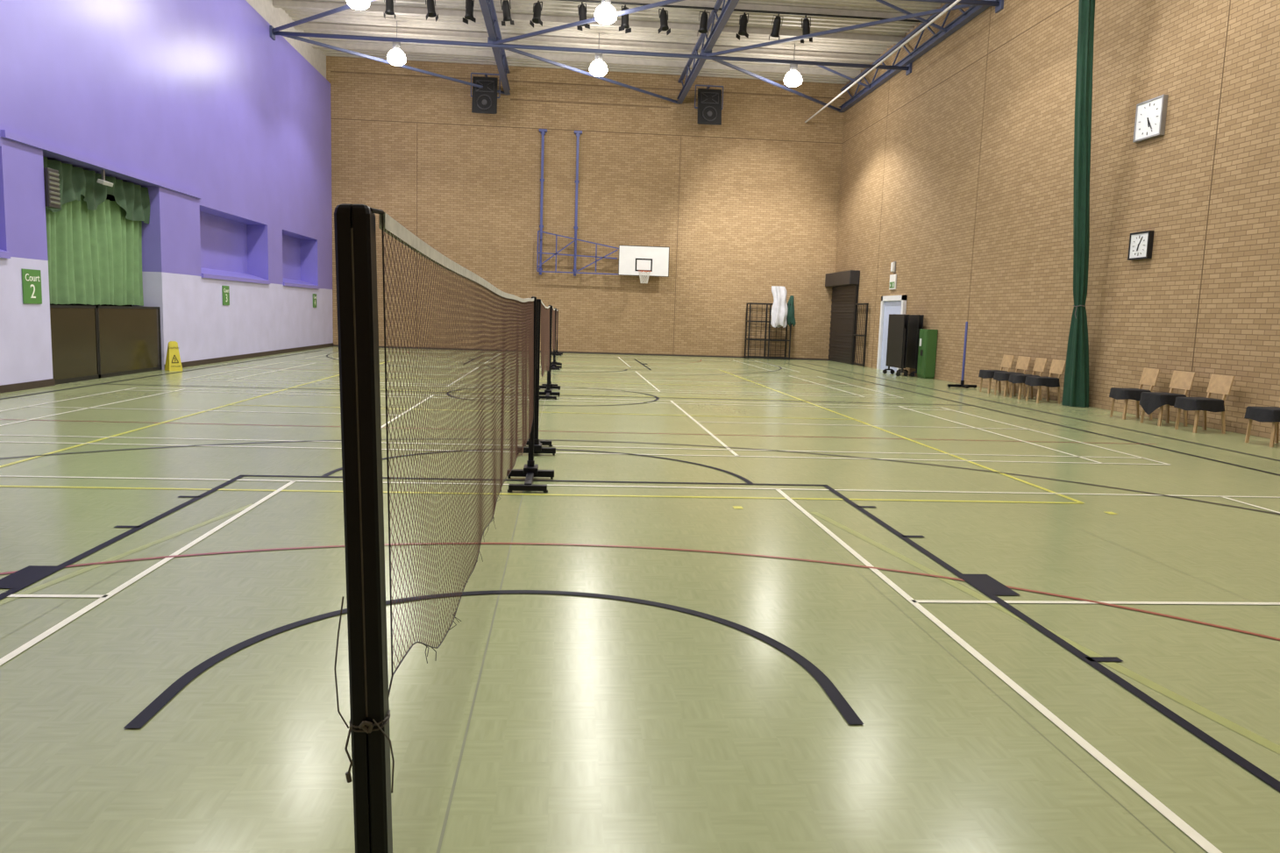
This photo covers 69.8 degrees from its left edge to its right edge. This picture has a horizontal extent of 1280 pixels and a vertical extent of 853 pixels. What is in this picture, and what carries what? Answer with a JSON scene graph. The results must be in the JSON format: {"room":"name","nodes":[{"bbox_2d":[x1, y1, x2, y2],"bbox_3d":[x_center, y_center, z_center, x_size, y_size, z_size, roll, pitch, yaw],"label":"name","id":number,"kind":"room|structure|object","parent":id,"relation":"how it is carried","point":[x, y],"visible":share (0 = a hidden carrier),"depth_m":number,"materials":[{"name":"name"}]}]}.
{"room":"sports hall","nodes":[
{"label":"sports hall","id":0,"kind":"room"},
{"bbox_2d":[0,0,333,385],"bbox_3d":[-9.939,-5.649,14.406,1.300,9.950,35.100,1,7,-5],"label":"wall","id":1,"kind":"structure","parent":0,"point":[199,96],"depth_m":19.63,"materials":[{"name":"purple paint"}]},
{"bbox_2d":[0,248,10,258],"bbox_3d":[-9.318,-2.293,10.903,0.600,0.270,5.050,1,7,-5],"label":"trim","id":2,"kind":"structure","parent":1,"relation":"attached to","point":[4,254],"depth_m":13.32,"materials":[{"name":"purple paint"}]},
{"bbox_2d":[0,378,55,393],"bbox_3d":[-8.719,0.340,6.207,0.025,0.110,17.220,1,7,-5],"label":"baseboard","id":3,"kind":"structure","parent":1,"relation":"attached to","point":[24,386],"depth_m":13.96,"materials":[{"name":"wood"}]},
{"bbox_2d":[21,268,42,304],"bbox_3d":[-9.320,-2.145,14.059,0.022,0.520,0.478,1,7,-5],"label":"sign","id":4,"kind":"object","parent":1,"relation":"attached to","point":[31,278],"visible":1,"depth_m":14.04,"materials":[{"name":"plastic"}]},
{"bbox_2d":[43,167,60,208],"bbox_3d":[-9.343,-3.776,14.534,0.151,0.600,0.320,1,7,-5],"label":"vent","id":5,"kind":"object","parent":1,"relation":"attached to","point":[51,179],"visible":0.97,"depth_m":14.47,"materials":[{"name":"grey metal"}]},
{"bbox_2d":[49,305,99,384],"bbox_3d":[-9.542,-1.391,15.434,0.050,1.280,1.570,1,7,-5],"label":"panel","id":6,"kind":"object","parent":1,"relation":"attached to","point":[74,329],"visible":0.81,"depth_m":15.44,"materials":[{"name":"black paint"}]},
{"bbox_2d":[42,156,149,305],"bbox_3d":[-9.817,-3.362,16.452,0.294,2.350,4.080,1,7,-5],"label":"stage curtain","id":7,"kind":"object","parent":1,"relation":"hanging from","point":[95,242],"visible":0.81,"depth_m":16.55,"materials":[{"name":"fabric"}]},
{"bbox_2d":[0,129,202,199],"bbox_3d":[-9.480,-4.670,16.813,0.060,0.100,7.250,1,7,-5],"label":"trim","id":8,"kind":"structure","parent":1,"relation":"attached to","point":[5,134],"depth_m":15.61,"materials":[{"name":"purple paint"}]},
{"bbox_2d":[96,169,113,186],"bbox_3d":[-9.490,-4.411,16.263,0.129,0.273,0.340,1,7,-5],"label":"floodlight","id":9,"kind":"object","parent":1,"relation":"attached to","point":[103,181],"visible":1,"depth_m":16.23,"materials":[{"name":"grey metal"}]},
{"bbox_2d":[96,305,162,378],"bbox_3d":[-9.708,-1.644,17.476,0.050,1.280,2.520,1,7,-5],"label":"panel","id":10,"kind":"object","parent":1,"relation":"attached to","point":[130,339],"visible":1,"depth_m":17.35,"materials":[{"name":"black paint"}]},
{"bbox_2d":[221,285,229,305],"bbox_3d":[-9.972,-3.157,22.090,0.022,0.460,0.423,1,7,-5],"label":"sign","id":11,"kind":"object","parent":1,"relation":"attached to","point":[225,288],"visible":1,"depth_m":22.06,"materials":[{"name":"plastic"}]},
{"bbox_2d":[200,267,270,284],"bbox_3d":[-10.292,-3.774,22.898,0.600,0.270,4.700,1,7,-5],"label":"trim","id":12,"kind":"structure","parent":1,"relation":"attached to","point":[206,273],"depth_m":22.76,"materials":[{"name":"purple paint"}]},
{"bbox_2d":[181,342,333,367],"bbox_3d":[-10.294,-2.056,25.611,0.025,0.110,13.750,1,7,-5],"label":"baseboard","id":13,"kind":"structure","parent":1,"relation":"attached to","point":[187,364],"depth_m":23.66,"materials":[{"name":"wood"}]},
{"bbox_2d":[283,277,319,289],"bbox_3d":[-10.737,-4.452,28.388,0.600,0.270,3.800,1,7,-5],"label":"trim","id":14,"kind":"structure","parent":1,"relation":"attached to","point":[290,282],"depth_m":28.44,"materials":[{"name":"purple paint"}]},
{"bbox_2d":[312,293,316,307],"bbox_3d":[-10.607,-4.102,29.907,0.022,0.440,0.405,1,7,-5],"label":"sign","id":15,"kind":"object","parent":1,"relation":"attached to","point":[314,295],"visible":1,"depth_m":29.88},
{"bbox_2d":[312,42,860,78],"bbox_3d":[-1.549,-12.126,30.355,18.100,0.175,0.190,1,7,-5],"label":"trim","id":16,"kind":"structure","parent":1,"relation":"attached to","point":[348,46],"depth_m":30.28,"materials":[{"name":"paint"}]},
{"bbox_2d":[293,22,881,62],"bbox_3d":[-1.388,-11.881,28.376,18.100,0.175,0.190,1,7,-5],"label":"ceiling beam","id":17,"kind":"structure","parent":1,"relation":"attached to","point":[310,26],"depth_m":28.30,"materials":[{"name":"metal"}]},
{"bbox_2d":[272,0,903,43],"bbox_3d":[-1.227,-11.637,26.398,18.100,0.175,0.190,1,7,-5],"label":"beam","id":18,"kind":"structure","parent":1,"relation":"attached to","point":[277,3],"depth_m":26.32,"materials":[{"name":"metal"}]},
{"bbox_2d":[269,25,912,75],"bbox_3d":[-1.124,-10.579,25.784,17.950,0.350,0.300,1,7,-5],"label":"tie beam","id":19,"kind":"structure","parent":1,"relation":"attached to","point":[489,44],"depth_m":25.71,"materials":[{"name":"blue metal"}]},
{"bbox_2d":[550,0,930,22],"bbox_3d":[-1.067,-11.393,24.419,18.100,0.175,0.190,1,7,-5],"label":"trim","id":20,"kind":"structure","parent":1,"relation":"attached to","point":[686,3],"depth_m":24.80,"materials":[{"name":"paint"}]},
{"bbox_2d":[326,56,845,358],"bbox_3d":[-2.318,-7.661,32.668,19.650,10.050,0.300,1,7,-5],"label":"wall","id":21,"kind":"structure","parent":0,"point":[755,216],"depth_m":32.56,"materials":[{"name":"beige brick"}]},
{"bbox_2d":[416,122,417,322],"bbox_3d":[-7.836,-6.637,32.192,0.020,7.780,0.006,1,7,-5],"label":"trim","id":22,"kind":"structure","parent":21,"relation":"attached to","point":[416,123],"depth_m":32.04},
{"bbox_2d":[470,72,500,113],"bbox_3d":[-5.256,-11.290,31.260,0.990,1.396,1.107,1,7,-5],"label":"loudspeaker","id":23,"kind":"object","parent":21,"relation":"attached to","point":[484,101],"visible":1,"depth_m":30.87,"materials":[{"name":"black paint"}]},
{"bbox_2d":[333,344,829,360],"bbox_3d":[-1.917,-2.668,33.155,17.950,0.050,0.020,1,7,-5],"label":"baseboard","id":24,"kind":"structure","parent":21,"relation":"attached to","point":[333,344],"depth_m":33.30,"materials":[{"name":"wood"}]},
{"bbox_2d":[330,118,841,143],"bbox_3d":[-1.669,-10.379,32.230,17.950,0.032,0.006,1,7,-5],"label":"trim","id":25,"kind":"structure","parent":21,"relation":"attached to","point":[330,118],"depth_m":32.21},
{"bbox_2d":[330,71,845,99],"bbox_3d":[-1.620,-11.917,32.045,17.950,0.032,0.006,1,7,-5],"label":"trim","id":26,"kind":"structure","parent":21,"relation":"attached to","point":[330,71],"depth_m":32.00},
{"bbox_2d":[510,99,670,107],"bbox_3d":[-1.714,-11.314,32.111,5.600,0.032,0.006,1,7,-5],"label":"trim","id":27,"kind":"structure","parent":21,"relation":"attached to","point":[510,99],"depth_m":32.11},
{"bbox_2d":[536,128,669,283],"bbox_3d":[-1.268,-7.691,32.120,4.706,5.212,0.752,2,7,2],"label":"goal","id":28,"kind":"object","parent":21,"relation":"attached to","point":[636,260],"visible":1,"depth_m":32.46,"materials":[{"name":"blue metal"}]},
{"bbox_2d":[672,135,681,354],"bbox_3d":[1.329,-6.435,32.961,0.020,7.780,0.006,1,7,-5],"label":"trim","id":29,"kind":"structure","parent":21,"relation":"attached to","point":[680,136],"depth_m":32.93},
{"bbox_2d":[694,84,723,125],"bbox_3d":[2.365,-11.122,31.900,0.990,1.396,1.107,1,7,-5],"label":"loudspeaker","id":30,"kind":"object","parent":21,"relation":"attached to","point":[710,104],"visible":1,"depth_m":31.50,"materials":[{"name":"black paint"}]},
{"bbox_2d":[282,0,943,84],"bbox_3d":[-0.738,-10.435,14.562,19.650,0.300,35.700,1,7,-5],"label":"ceiling","id":31,"kind":"structure","parent":0,"point":[550,8],"depth_m":27.59,"materials":[{"name":"paint"}]},
{"bbox_2d":[346,0,369,9],"bbox_3d":[-6.814,-10.759,22.166,0.560,1.250,0.560,1,7,-5],"label":"lamp","id":32,"kind":"object","parent":31,"relation":"hanging from","point":[357,4],"visible":1,"depth_m":22.10,"materials":[{"name":"grey metal"}]},
{"bbox_2d":[386,21,405,65],"bbox_3d":[-7.223,-11.382,27.211,0.560,1.250,0.560,1,7,-5],"label":"lamp","id":33,"kind":"object","parent":31,"relation":"hanging from","point":[396,57],"visible":0.81,"depth_m":27.11,"materials":[{"name":"grey metal"}]},
{"bbox_2d":[589,32,607,76],"bbox_3d":[-1.246,-11.250,27.713,0.560,1.250,0.560,1,7,-5],"label":"lamp","id":34,"kind":"object","parent":31,"relation":"hanging from","point":[598,67],"visible":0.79,"depth_m":27.61,"materials":[{"name":"grey metal"}]},
{"bbox_2d":[594,0,617,24],"bbox_3d":[-0.836,-10.627,22.667,0.560,1.250,0.560,1,7,-5],"label":"lamp","id":35,"kind":"object","parent":31,"relation":"hanging from","point":[605,13],"visible":1,"depth_m":22.55,"materials":[{"name":"grey metal"}]},
{"bbox_2d":[783,43,802,86],"bbox_3d":[4.732,-11.118,28.214,0.560,1.250,0.560,1,7,-5],"label":"lamp","id":36,"kind":"object","parent":31,"relation":"hanging from","point":[792,78],"visible":0.86,"depth_m":28.10,"materials":[{"name":"grey metal"}]},
{"bbox_2d":[0,346,1279,852],"bbox_3d":[-1.060,-0.416,15.772,19.650,0.206,35.700,1,7,-5],"label":"floor","id":37,"kind":"structure","parent":0,"point":[746,605],"depth_m":4.27,"materials":[{"name":"laminate"}]},
{"bbox_2d":[164,341,182,370],"bbox_3d":[-9.495,-1.435,18.651,0.252,0.598,0.302,-5,9,-43],"label":"sign","id":38,"kind":"object","parent":37,"relation":"on","point":[173,360],"visible":1,"depth_m":18.60,"materials":[{"name":"yellow plastic"}]},
{"bbox_2d":[334,203,394,852],"bbox_3d":[-0.396,0.448,1.544,0.400,1.546,0.730,0,7,-5],"label":"post","id":39,"kind":"object","parent":37,"relation":"on","point":[354,224],"visible":1,"depth_m":1.22,"materials":[{"name":"metal"}]},
{"bbox_2d":[506,296,554,492],"bbox_3d":[-0.891,-0.288,7.498,0.400,1.546,0.730,1,7,-5],"label":"post","id":40,"kind":"object","parent":37,"relation":"on","point":[530,470],"visible":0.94,"depth_m":7.74,"materials":[{"name":"metal"}]},
{"bbox_2d":[369,207,533,725],"bbox_3d":[-0.615,-0.138,4.478,0.046,1.095,6.560,1,7,-5],"label":"net","id":41,"kind":"object","parent":40,"relation":"attached to","point":[387,224],"visible":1,"depth_m":2.04,"materials":[{"name":"fabric"}]},
{"bbox_2d":[517,298,555,455],"bbox_3d":[-1.041,-0.516,9.344,0.400,1.546,0.730,1,7,-5],"label":"post","id":42,"kind":"object","parent":37,"relation":"on","point":[537,444],"visible":0.73,"depth_m":9.08,"materials":[{"name":"metal"}]},
{"bbox_2d":[539,305,560,399],"bbox_3d":[-1.524,-1.251,15.299,0.400,1.546,0.730,1,7,-5],"label":"post","id":43,"kind":"object","parent":37,"relation":"on","point":[547,393],"visible":0.8,"depth_m":15.54,"materials":[{"name":"metal"}]},
{"bbox_2d":[540,299,549,377],"bbox_3d":[-1.249,-1.101,12.279,0.046,1.095,6.560,1,7,-5],"label":"net","id":44,"kind":"object","parent":43,"relation":"attached to","point":[544,310],"visible":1,"depth_m":11.44,"materials":[{"name":"fabric"}]},
{"bbox_2d":[539,305,560,390],"bbox_3d":[-1.674,-1.479,17.145,0.400,1.546,0.730,1,7,-5],"label":"post","id":45,"kind":"object","parent":37,"relation":"on","point":[544,386],"visible":0.6,"depth_m":16.91,"materials":[{"name":"metal"}]},
{"bbox_2d":[551,307,561,369],"bbox_3d":[-2.157,-2.214,23.100,0.400,1.546,0.730,1,7,-5],"label":"post","id":46,"kind":"object","parent":37,"relation":"on","point":[554,366],"visible":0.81,"depth_m":23.34,"materials":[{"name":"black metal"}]},
{"bbox_2d":[552,306,555,352],"bbox_3d":[-1.882,-2.065,20.081,0.046,1.095,6.560,1,7,-5],"label":"net","id":47,"kind":"object","parent":46,"relation":"attached to","point":[553,310],"visible":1,"depth_m":19.96,"materials":[{"name":"fabric"}]},
{"bbox_2d":[551,307,561,365],"bbox_3d":[-2.307,-2.442,24.946,0.400,1.546,0.730,1,7,-5],"label":"post","id":48,"kind":"object","parent":37,"relation":"on","point":[556,362],"visible":0.48,"depth_m":24.72,"materials":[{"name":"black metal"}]},
{"bbox_2d":[551,309,562,355],"bbox_3d":[-2.791,-3.177,30.902,0.400,1.546,0.730,1,7,-5],"label":"post","id":49,"kind":"object","parent":37,"relation":"on","point":[557,352],"visible":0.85,"depth_m":31.15,"materials":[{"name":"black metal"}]},
{"bbox_2d":[555,310,557,339],"bbox_3d":[-2.515,-3.028,27.882,0.046,1.095,6.560,1,7,-5],"label":"net","id":50,"kind":"object","parent":49,"relation":"attached to","point":[557,310],"visible":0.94,"depth_m":28.18,"materials":[{"name":"fabric"}]},
{"bbox_2d":[744,302,791,360],"bbox_3d":[4.630,-3.438,33.147,1.545,2.000,0.645,1,7,-5],"label":"cage","id":51,"kind":"object","parent":37,"relation":"on","point":[747,303],"visible":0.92,"depth_m":33.32,"materials":[{"name":"black paint"}]},
{"bbox_2d":[770,285,787,327],"bbox_3d":[4.931,-4.232,32.497,0.638,1.450,0.331,1,7,-5],"label":"cloth","id":52,"kind":"object","parent":51,"relation":"hanging from","point":[779,306],"visible":1,"depth_m":32.39,"materials":[{"name":"white fabric"}]},
{"bbox_2d":[786,295,796,327],"bbox_3d":[5.399,-4.138,32.885,0.412,1.100,0.322,3,7,13],"label":"hanging bag","id":53,"kind":"object","parent":51,"relation":"hanging from","point":[790,317],"visible":0.89,"depth_m":32.80,"materials":[{"name":"green fabric"}]},
{"bbox_2d":[851,303,868,367],"bbox_3d":[7.245,-3.029,30.226,0.050,2.055,1.250,1,7,-5],"label":"gate","id":54,"kind":"object","parent":37,"relation":"on","point":[864,335],"visible":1,"depth_m":30.16,"materials":[{"name":"metal"}]},
{"bbox_2d":[882,314,909,376],"bbox_3d":[7.136,-2.267,25.459,0.337,1.680,1.200,1,7,-5],"label":"table","id":55,"kind":"object","parent":37,"relation":"on","point":[898,324],"visible":1,"depth_m":25.22,"materials":[{"name":"black paint"}]},
{"bbox_2d":[896,314,924,376],"bbox_3d":[7.535,-2.258,25.492,0.337,1.680,1.200,1,7,-5],"label":"table","id":56,"kind":"object","parent":37,"relation":"on","point":[915,321],"visible":0.45,"depth_m":25.11,"materials":[{"name":"black paint"}]},
{"bbox_2d":[917,328,938,378],"bbox_3d":[7.643,-1.937,24.449,0.305,1.300,0.540,1,7,-5],"label":"locker","id":57,"kind":"object","parent":37,"relation":"on","point":[928,341],"visible":1,"depth_m":24.23,"materials":[{"name":"metal"}]},
{"bbox_2d":[946,321,976,388],"bbox_3d":[7.436,-1.639,21.012,0.554,1.520,0.494,7,9,36],"label":"post","id":58,"kind":"object","parent":37,"relation":"on","point":[962,385],"visible":1,"depth_m":21.02,"materials":[{"name":"blue metal"}]},
{"bbox_2d":[978,354,1014,393],"bbox_3d":[7.682,-1.140,19.830,0.580,0.832,0.532,1,7,-5],"label":"dining chair","id":59,"kind":"object","parent":37,"relation":"on","point":[1007,360],"visible":0.69,"depth_m":19.71,"materials":[{"name":"brown wood"}]},
{"bbox_2d":[993,355,1031,397],"bbox_3d":[7.738,-1.055,19.138,0.580,0.832,0.532,1,7,-8],"label":"dining chair","id":60,"kind":"object","parent":37,"relation":"on","point":[1023,362],"visible":0.73,"depth_m":19.03,"materials":[{"name":"fabric"}]},
{"bbox_2d":[1008,357,1047,399],"bbox_3d":[7.774,-0.970,18.443,0.580,0.832,0.532,2,7,-2],"label":"dining chair","id":61,"kind":"object","parent":37,"relation":"on","point":[1040,364],"visible":0.73,"depth_m":18.32,"materials":[{"name":"brown wood"}]},
{"bbox_2d":[1024,359,1066,403],"bbox_3d":[7.821,-0.884,17.750,0.580,0.832,0.532,1,7,-6],"label":"dining chair","id":62,"kind":"object","parent":37,"relation":"on","point":[1057,366],"visible":0.99,"depth_m":17.59,"materials":[{"name":"brown wood"}]},
{"bbox_2d":[1109,367,1160,420],"bbox_3d":[8.046,-0.542,14.979,0.580,0.832,0.532,2,7,0],"label":"dining chair","id":63,"kind":"object","parent":37,"relation":"on","point":[1149,376],"visible":0.82,"depth_m":14.83,"materials":[{"name":"fabric"}]},
{"bbox_2d":[1139,370,1195,426],"bbox_3d":[8.112,-0.441,14.159,0.580,0.832,0.532,1,7,-8],"label":"dining chair","id":64,"kind":"object","parent":37,"relation":"on","point":[1149,401],"visible":0.84,"depth_m":14.06,"materials":[{"name":"fabric"}]},
{"bbox_2d":[1173,374,1234,433],"bbox_3d":[8.178,-0.341,13.348,0.580,0.832,0.532,1,7,-5],"label":"dining chair","id":65,"kind":"object","parent":37,"relation":"on","point":[1218,384],"visible":1,"depth_m":13.20,"materials":[{"name":"fabric"}]},
{"bbox_2d":[1244,397,1279,447],"bbox_3d":[8.292,-0.167,11.943,0.580,0.832,0.532,1,7,-8],"label":"dining chair","id":66,"kind":"object","parent":37,"relation":"on","point":[1259,414],"visible":1,"depth_m":11.88,"materials":[{"name":"fabric"}]},
{"bbox_2d":[834,0,1279,440],"bbox_3d":[8.754,-5.268,15.819,0.300,10.050,35.400,1,7,-5],"label":"wall","id":67,"kind":"structure","parent":0,"point":[1141,314],"depth_m":17.15,"materials":[{"name":"beige brick"}]},
{"bbox_2d":[824,270,860,364],"bbox_3d":[7.010,-3.848,32.380,0.335,3.150,3.200,1,7,-5],"label":"roller shutter","id":68,"kind":"object","parent":67,"relation":"attached to","point":[844,284],"visible":1,"depth_m":32.11,"materials":[{"name":"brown metal"}]},
{"bbox_2d":[871,55,891,366],"bbox_3d":[7.554,-6.761,28.686,0.006,9.850,0.015,1,7,-5],"label":"trim","id":69,"kind":"structure","parent":67,"relation":"attached to","point":[891,55],"depth_m":28.73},
{"bbox_2d":[876,294,907,373],"bbox_3d":[7.522,-2.782,27.448,0.098,2.250,1.900,1,7,-5],"label":"door","id":70,"kind":"structure","parent":67,"relation":"in","point":[890,304],"depth_m":27.95,"materials":[{"name":"grey metal"}]},
{"bbox_2d":[888,274,896,289],"bbox_3d":[7.571,-4.330,27.463,0.066,0.440,0.480,1,7,-5],"label":"exit sign","id":71,"kind":"object","parent":67,"relation":"attached to","point":[892,277],"visible":1,"depth_m":27.39,"materials":[{"name":"plastic"}]},
{"bbox_2d":[890,261,895,272],"bbox_3d":[7.569,-4.767,27.409,0.098,0.340,0.200,1,7,-5],"label":"lamp","id":72,"kind":"object","parent":67,"relation":"attached to","point":[892,264],"visible":1,"depth_m":27.33,"materials":[{"name":"white plastic"}]},
{"bbox_2d":[901,0,1003,13],"bbox_3d":[-0.674,-9.896,20.244,17.950,0.350,0.300,1,7,-5],"label":"tie beam","id":73,"kind":"structure","parent":67,"relation":"attached to","point":[999,5],"depth_m":20.89,"materials":[{"name":"blue metal"}]},
{"bbox_2d":[478,0,510,94],"bbox_3d":[-3.183,-9.768,14.521,0.180,0.790,34.850,1,7,-5],"label":"roof truss","id":74,"kind":"object","parent":73,"relation":"attached to","point":[487,6],"visible":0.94,"depth_m":26.26,"materials":[{"name":"blue metal"}]},
{"bbox_2d":[272,0,375,32],"bbox_3d":[-6.850,-10.409,22.509,8.208,0.125,0.075,7,9,38],"label":"brace","id":75,"kind":"object","parent":74,"relation":"attached to","point":[344,7],"visible":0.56,"depth_m":23.75,"materials":[{"name":"blue metal"}]},
{"bbox_2d":[280,35,507,95],"bbox_3d":[-7.329,-11.163,28.417,0.075,0.175,8.737,7,9,38],"label":"brace","id":76,"kind":"object","parent":74,"relation":"attached to","point":[303,39],"visible":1,"depth_m":27.67,"materials":[{"name":"blue metal"}]},
{"bbox_2d":[556,0,923,22],"bbox_3d":[-1.002,-11.206,24.200,17.800,0.060,0.060,1,7,-5],"label":"bar","id":77,"kind":"object","parent":74,"relation":"attached to","point":[586,1],"visible":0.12,"depth_m":24.52,"materials":[{"name":"black paint"}]},
{"bbox_2d":[384,0,395,19],"bbox_3d":[-6.494,-10.952,23.785,0.272,0.675,0.250,1,7,-5],"label":"stage light","id":78,"kind":"object","parent":77,"relation":"hanging from","point":[389,3],"visible":1,"depth_m":23.72,"materials":[{"name":"black paint"}]},
{"bbox_2d":[425,0,438,21],"bbox_3d":[-5.430,-10.914,23.849,0.296,0.689,0.304,-2,8,-31],"label":"stage light","id":79,"kind":"object","parent":77,"relation":"hanging from","point":[430,4],"visible":1,"depth_m":23.80,"materials":[{"name":"black paint"}]},
{"bbox_2d":[462,0,476,24],"bbox_3d":[-4.460,-10.901,23.941,0.286,0.685,0.249,6,8,32],"label":"stage light","id":80,"kind":"object","parent":77,"relation":"hanging from","point":[469,3],"visible":1,"depth_m":23.88,"materials":[{"name":"black paint"}]},
{"bbox_2d":[500,0,514,26],"bbox_3d":[-3.493,-10.880,24.067,0.277,0.684,0.311,5,7,22],"label":"stage light","id":81,"kind":"object","parent":77,"relation":"hanging from","point":[506,8],"visible":1,"depth_m":23.99,"materials":[{"name":"black paint"}]},
{"bbox_2d":[529,0,542,28],"bbox_3d":[-2.708,-10.854,24.076,0.304,0.691,0.301,5,8,25],"label":"stage light","id":82,"kind":"object","parent":77,"relation":"hanging from","point":[536,9],"visible":1,"depth_m":24.04,"materials":[{"name":"black paint"}]},
{"bbox_2d":[576,1,590,30],"bbox_3d":[-1.498,-10.837,24.219,0.297,0.688,0.255,7,9,37],"label":"stage light","id":83,"kind":"object","parent":77,"relation":"hanging from","point":[582,10],"visible":0.82,"depth_m":24.13,"materials":[{"name":"black paint"}]},
{"bbox_2d":[618,4,631,33],"bbox_3d":[-0.396,-10.817,24.298,0.250,0.675,0.272,7,10,39],"label":"stage light","id":84,"kind":"object","parent":77,"relation":"hanging from","point":[624,25],"visible":0.91,"depth_m":24.23,"materials":[{"name":"black paint"}]},
{"bbox_2d":[658,7,670,35],"bbox_3d":[0.643,-10.784,24.359,0.273,0.685,0.289,-2,8,-29],"label":"stage light","id":85,"kind":"object","parent":77,"relation":"hanging from","point":[663,16],"visible":1,"depth_m":24.31,"materials":[{"name":"black paint"}]},
{"bbox_2d":[696,9,710,37],"bbox_3d":[1.702,-10.764,24.462,0.307,0.687,0.250,1,7,-3],"label":"stage light","id":86,"kind":"object","parent":77,"relation":"hanging from","point":[703,24],"visible":1,"depth_m":24.40,"materials":[{"name":"black paint"}]},
{"bbox_2d":[735,12,748,40],"bbox_3d":[2.756,-10.740,24.544,0.278,0.686,0.268,7,9,37],"label":"stage light","id":87,"kind":"object","parent":77,"relation":"hanging from","point":[743,20],"visible":1,"depth_m":24.49,"materials":[{"name":"black paint"}]},
{"bbox_2d":[768,14,783,40],"bbox_3d":[3.653,-10.714,24.704,0.300,0.647,0.471,1,7,-6],"label":"stage light","id":88,"kind":"object","parent":77,"relation":"hanging from","point":[777,22],"visible":1,"depth_m":24.59,"materials":[{"name":"black paint"}]},
{"bbox_2d":[800,15,812,43],"bbox_3d":[4.492,-10.705,24.728,0.272,0.685,0.280,7,9,38],"label":"stage light","id":89,"kind":"object","parent":77,"relation":"hanging from","point":[806,25],"visible":0.8,"depth_m":24.64,"materials":[{"name":"black paint"}]},
{"bbox_2d":[676,0,739,104],"bbox_3d":[2.795,-9.637,15.023,0.180,0.790,34.850,1,7,-5],"label":"roof truss","id":90,"kind":"object","parent":73,"relation":"attached to","point":[727,10],"visible":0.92,"depth_m":25.75,"materials":[{"name":"blue metal"}]},
{"bbox_2d":[492,0,684,44],"bbox_3d":[-0.873,-10.277,23.011,8.208,0.125,0.075,7,9,38],"label":"brace","id":91,"kind":"object","parent":90,"relation":"attached to","point":[666,2],"visible":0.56,"depth_m":23.55,"materials":[{"name":"blue metal"}]},
{"bbox_2d":[499,47,680,104],"bbox_3d":[-1.352,-11.031,28.919,0.075,0.175,8.737,7,9,38],"label":"brace","id":92,"kind":"object","parent":90,"relation":"attached to","point":[514,50],"visible":0.86,"depth_m":28.48,"materials":[{"name":"blue metal"}]},
{"bbox_2d":[804,0,960,122],"bbox_3d":[7.030,-9.140,18.840,0.060,0.060,28.000,1,7,-5],"label":"conduit pipe","id":93,"kind":"object","parent":73,"relation":"hanging from","point":[956,1],"visible":1,"depth_m":24.07,"materials":[{"name":"metal"}]},
{"bbox_2d":[839,3,989,112],"bbox_3d":[8.613,-9.508,15.511,0.180,0.790,34.850,1,7,-5],"label":"roof truss","id":94,"kind":"object","parent":73,"relation":"attached to","point":[972,12],"visible":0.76,"depth_m":25.91,"materials":[{"name":"blue metal"}]},
{"bbox_2d":[711,59,841,112],"bbox_3d":[4.551,-10.901,29.414,0.075,0.175,8.635,7,9,38],"label":"brace","id":95,"kind":"object","parent":94,"relation":"attached to","point":[722,62],"visible":1,"depth_m":28.98,"materials":[{"name":"blue metal"}]},
{"bbox_2d":[817,65,870,88],"bbox_3d":[6.489,-11.281,29.449,1.920,0.727,0.060,1,7,-5],"label":"brace","id":96,"kind":"object","parent":94,"relation":"attached to","point":[822,67],"visible":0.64,"depth_m":29.44,"materials":[{"name":"blue metal"}]},
{"bbox_2d":[706,0,997,56],"bbox_3d":[5.030,-10.146,23.506,8.099,0.125,0.075,7,9,39],"label":"brace","id":97,"kind":"object","parent":94,"relation":"attached to","point":[960,6],"visible":1,"depth_m":23.34,"materials":[{"name":"blue metal"}]},
{"bbox_2d":[875,0,947,32],"bbox_3d":[6.971,-10.548,23.513,1.920,0.727,0.060,1,7,-5],"label":"brace","id":98,"kind":"object","parent":94,"relation":"attached to","point":[883,2],"visible":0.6,"depth_m":23.48,"materials":[{"name":"blue metal"}]},
{"bbox_2d":[841,0,1076,143],"bbox_3d":[8.678,-8.033,15.623,0.006,0.020,35.100,1,7,-5],"label":"trim","id":99,"kind":"structure","parent":67,"relation":"attached to","point":[1074,0],"depth_m":22.25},
{"bbox_2d":[967,6,991,321],"bbox_3d":[8.100,-5.930,21.959,0.006,9.850,0.015,1,7,-5],"label":"trim","id":100,"kind":"structure","parent":67,"relation":"attached to","point":[991,6],"depth_m":21.90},
{"bbox_2d":[1061,0,1095,407],"bbox_3d":[8.062,-5.005,16.547,0.908,9.300,0.546,1,7,-5],"label":"curtain","id":101,"kind":"object","parent":67,"relation":"hanging from","point":[1076,383],"visible":1,"depth_m":16.64,"materials":[{"name":"fabric"}]},
{"bbox_2d":[1127,230,1154,260],"bbox_3d":[8.523,-3.079,15.615,0.095,0.460,0.540,1,7,-5],"label":"wall clock","id":102,"kind":"object","parent":67,"relation":"attached to","point":[1141,244],"visible":1,"depth_m":15.55,"materials":[{"name":"black paint"}]},
{"bbox_2d":[1132,94,1168,142],"bbox_3d":[8.584,-5.171,15.433,0.095,0.640,0.720,1,7,-5],"label":"wall clock","id":103,"kind":"object","parent":67,"relation":"attached to","point":[1150,115],"visible":1,"depth_m":15.37,"materials":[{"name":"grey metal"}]},
{"bbox_2d":[1187,0,1230,416],"bbox_3d":[8.759,-4.928,13.847,0.006,9.850,0.015,1,7,-5],"label":"trim","id":104,"kind":"structure","parent":67,"relation":"attached to","point":[1230,0],"depth_m":14.00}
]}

